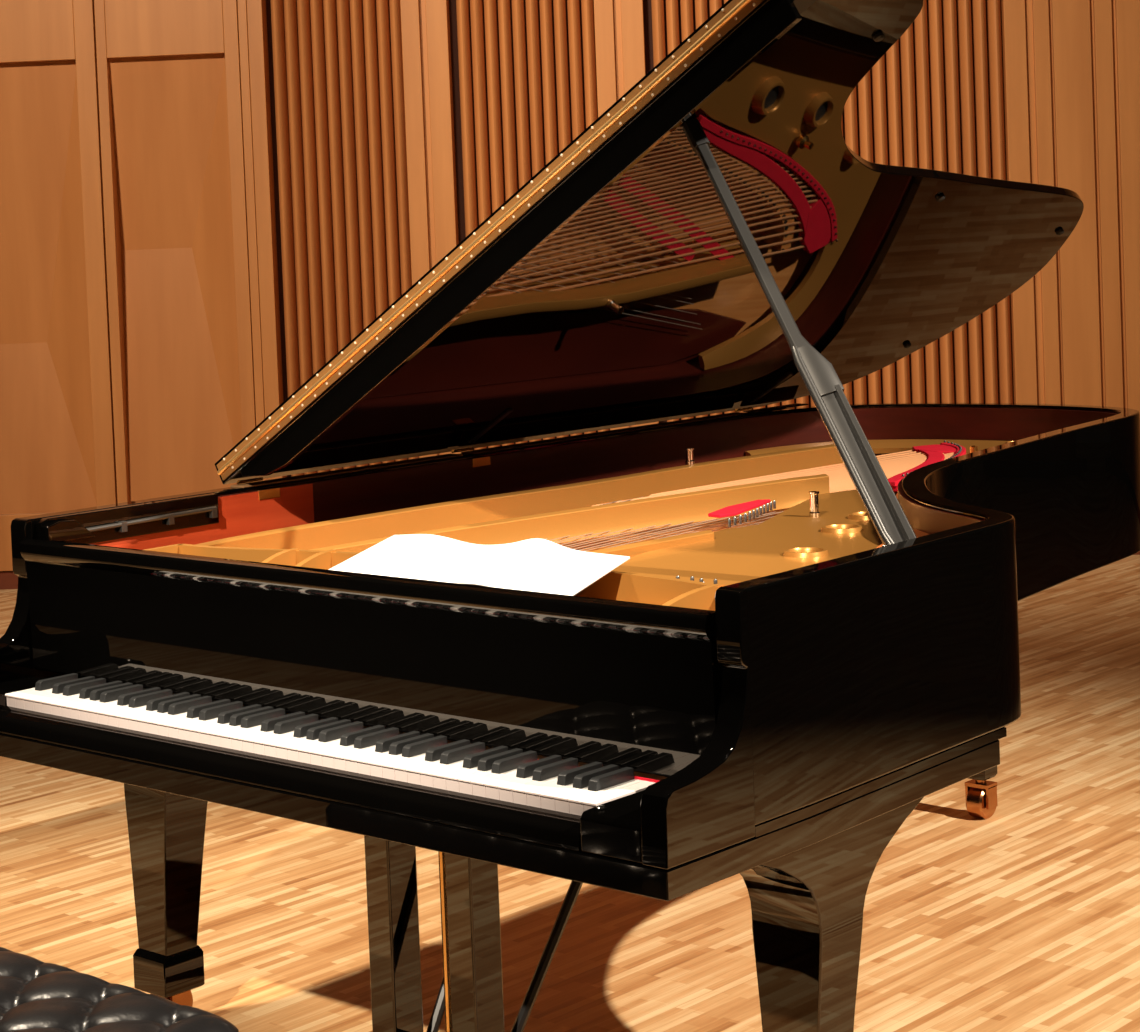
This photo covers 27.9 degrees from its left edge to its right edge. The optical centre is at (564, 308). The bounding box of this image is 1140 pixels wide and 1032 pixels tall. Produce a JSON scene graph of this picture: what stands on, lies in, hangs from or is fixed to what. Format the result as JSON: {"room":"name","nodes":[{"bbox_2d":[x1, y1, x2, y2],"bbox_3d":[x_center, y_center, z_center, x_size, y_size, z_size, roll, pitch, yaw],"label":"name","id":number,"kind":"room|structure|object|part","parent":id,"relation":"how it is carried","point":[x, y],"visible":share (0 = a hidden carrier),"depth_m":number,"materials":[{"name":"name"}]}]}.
{"room":"music room","nodes":[
{"label":"music room","id":0,"kind":"room"},
{"bbox_2d":[0,555,1139,1031],"bbox_3d":[2.084,1.146,7.170,18.700,0.055,13.200,0,3,42],"label":"floor","id":1,"kind":"structure","parent":0,"point":[1025,917],"depth_m":4.91,"materials":[{"name":"brown wood"}]},
{"bbox_2d":[0,947,238,1031],"bbox_3d":[-0.792,1.140,2.988,0.764,0.503,0.406,0,3,42],"label":"piano bench","id":2,"kind":"object","parent":1,"relation":"on","point":[36,995],"visible":1,"depth_m":2.92,"materials":[{"name":"black leather"}]},
{"bbox_2d":[0,0,1139,1031],"bbox_3d":[0.471,0.338,4.566,1.681,1.884,2.944,0,3,42],"label":"grand piano","id":3,"kind":"object","parent":1,"relation":"on","point":[807,635],"visible":0.98,"depth_m":3.85,"materials":[{"name":"black paint"}]},
{"bbox_3d":[-1.027,0.550,4.070,0.043,0.334,0.188,0,3,42],"label":"arm","id":4,"kind":"part","parent":3,"relation":"part of","materials":[{"name":"black paint"}]},
{"bbox_3d":[-0.807,0.396,4.271,0.018,0.057,0.409,0,3,42],"label":"desk rail","id":5,"kind":"part","parent":3,"relation":"part of","materials":[{"name":"black paint"}]},
{"bbox_3d":[-0.732,0.967,4.302,0.123,0.458,0.472,0,3,42],"label":"leg","id":6,"kind":"part","parent":3,"relation":"part of","materials":[{"name":"black paint"}]},
{"bbox_3d":[-0.437,0.333,4.731,0.041,0.003,0.616,0,3,42],"label":"hinge rail","id":7,"kind":"part","parent":3,"relation":"part of","materials":[{"name":"brown metal"}]},
{"bbox_3d":[-0.353,0.432,3.620,1.561,0.030,0.038,0,3,42],"label":"lock rail","id":8,"kind":"part","parent":3,"relation":"part of","materials":[{"name":"black paint"}]},
{"bbox_3d":[-0.283,0.991,3.796,0.057,0.468,0.066,0,3,42],"label":"lyre post","id":9,"kind":"part","parent":3,"relation":"part of","materials":[{"name":"black paint"}]},
{"bbox_3d":[-0.348,0.697,3.623,1.346,0.020,0.330,0,3,42],"label":"key frame","id":10,"kind":"part","parent":3,"relation":"part of","materials":[{"name":"white plastic"}]},
{"bbox_3d":[-0.195,0.982,3.744,0.011,0.484,0.011,-3,2,-26],"label":"pedal rod","id":11,"kind":"part","parent":3,"relation":"part of","materials":[{"name":"gold metal"}]},
{"bbox_3d":[-0.144,0.991,3.672,0.057,0.468,0.066,0,3,42],"label":"lyre post","id":12,"kind":"part","parent":3,"relation":"part of","materials":[{"name":"black paint"}]},
{"bbox_2d":[328,534,629,595],"bbox_3d":[-0.140,0.401,3.654,0.532,0.057,0.168,0,3,42],"label":"sheet music","id":13,"kind":"object","parent":3,"relation":"on","point":[536,564],"visible":0.88,"depth_m":3.64,"materials":[{"name":"white paper"}]},
{"bbox_3d":[0.473,0.402,4.546,1.521,0.103,2.499,0,3,42],"label":"iron plate","id":14,"kind":"part","parent":3,"relation":"part of","materials":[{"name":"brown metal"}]},
{"bbox_3d":[0.115,0.287,5.350,0.041,0.003,0.979,0,3,42],"label":"hinge rail","id":15,"kind":"part","parent":3,"relation":"part of","materials":[{"name":"brown metal"}]},
{"bbox_3d":[0.599,-0.159,4.867,1.448,0.882,2.272,0,3,42],"label":"lid","id":16,"kind":"part","parent":3,"relation":"part of","materials":[{"name":"black paint"}]},
{"bbox_3d":[0.171,0.544,2.999,0.043,0.334,0.188,0,3,42],"label":"arm","id":17,"kind":"part","parent":3,"relation":"part of","materials":[{"name":"black paint"}]},
{"bbox_3d":[0.538,0.252,5.823,0.041,0.003,0.226,0,3,42],"label":"hinge rail","id":18,"kind":"part","parent":3,"relation":"part of","materials":[{"name":"brown metal"}]},
{"bbox_3d":[0.362,0.961,3.324,0.123,0.458,0.472,0,3,42],"label":"leg","id":19,"kind":"part","parent":3,"relation":"part of","materials":[{"name":"black paint"}]},
{"bbox_3d":[0.941,0.332,5.266,0.035,0.036,0.035,0,3,42],"label":"plate knob","id":20,"kind":"part","parent":3,"relation":"part of","materials":[{"name":"gold metal"}]},
{"bbox_2d":[246,0,1139,479],"bbox_3d":[0.261,-1.379,9.656,14.300,4.939,0.331,-2,2,3],"label":"wall","id":21,"kind":"structure","parent":0,"point":[385,133],"depth_m":9.55,"materials":[{"name":"brown wood"}]},
{"bbox_2d":[0,0,117,570],"bbox_3d":[-2.387,-1.317,9.695,0.823,4.860,0.109,-2,2,3],"label":"door","id":22,"kind":"structure","parent":21,"relation":"in","point":[57,440],"depth_m":9.73,"materials":[{"name":"brown wood"}]},
{"bbox_3d":[-2.369,-0.082,9.754,0.717,1.909,0.062,-2,2,3],"label":"panel","id":23,"kind":"part","parent":22,"relation":"part of","materials":[{"name":"brown wood"}]},
{"bbox_2d":[94,0,255,502],"bbox_3d":[-1.675,-1.343,9.654,0.614,4.860,0.109,-2,2,3],"label":"door","id":24,"kind":"structure","parent":21,"relation":"in","point":[169,75],"depth_m":9.70,"materials":[{"name":"brown wood"}]},
{"bbox_2d":[237,0,267,480],"bbox_3d":[-1.347,-1.353,9.639,0.037,4.864,0.106,-2,2,3],"label":"trim","id":25,"kind":"structure","parent":21,"relation":"attached to","point":[242,4],"depth_m":9.62,"materials":[{"name":"brown wood"}]},
{"bbox_3d":[-0.964,-1.456,9.622,0.548,4.686,0.110,-2,2,3],"label":"slat panel","id":26,"kind":"part","parent":21,"relation":"part of","materials":[{"name":"brown wood"}]},
{"bbox_3d":[-0.173,-1.486,9.577,0.572,4.686,0.110,-2,2,3],"label":"slat panel","id":27,"kind":"part","parent":21,"relation":"part of","materials":[{"name":"brown wood"}]},
{"bbox_2d":[0,551,1139,589],"bbox_3d":[0.351,1.053,9.647,14.300,0.075,0.097,-2,2,3],"label":"baseboard","id":28,"kind":"structure","parent":21,"relation":"attached to","point":[8,579],"depth_m":9.75,"materials":[{"name":"brown wood"}]},
{"bbox_3d":[1.071,-1.532,9.506,1.437,4.686,0.110,-2,2,3],"label":"slat panel","id":29,"kind":"part","parent":21,"relation":"part of","materials":[{"name":"brown wood"}]}
]}

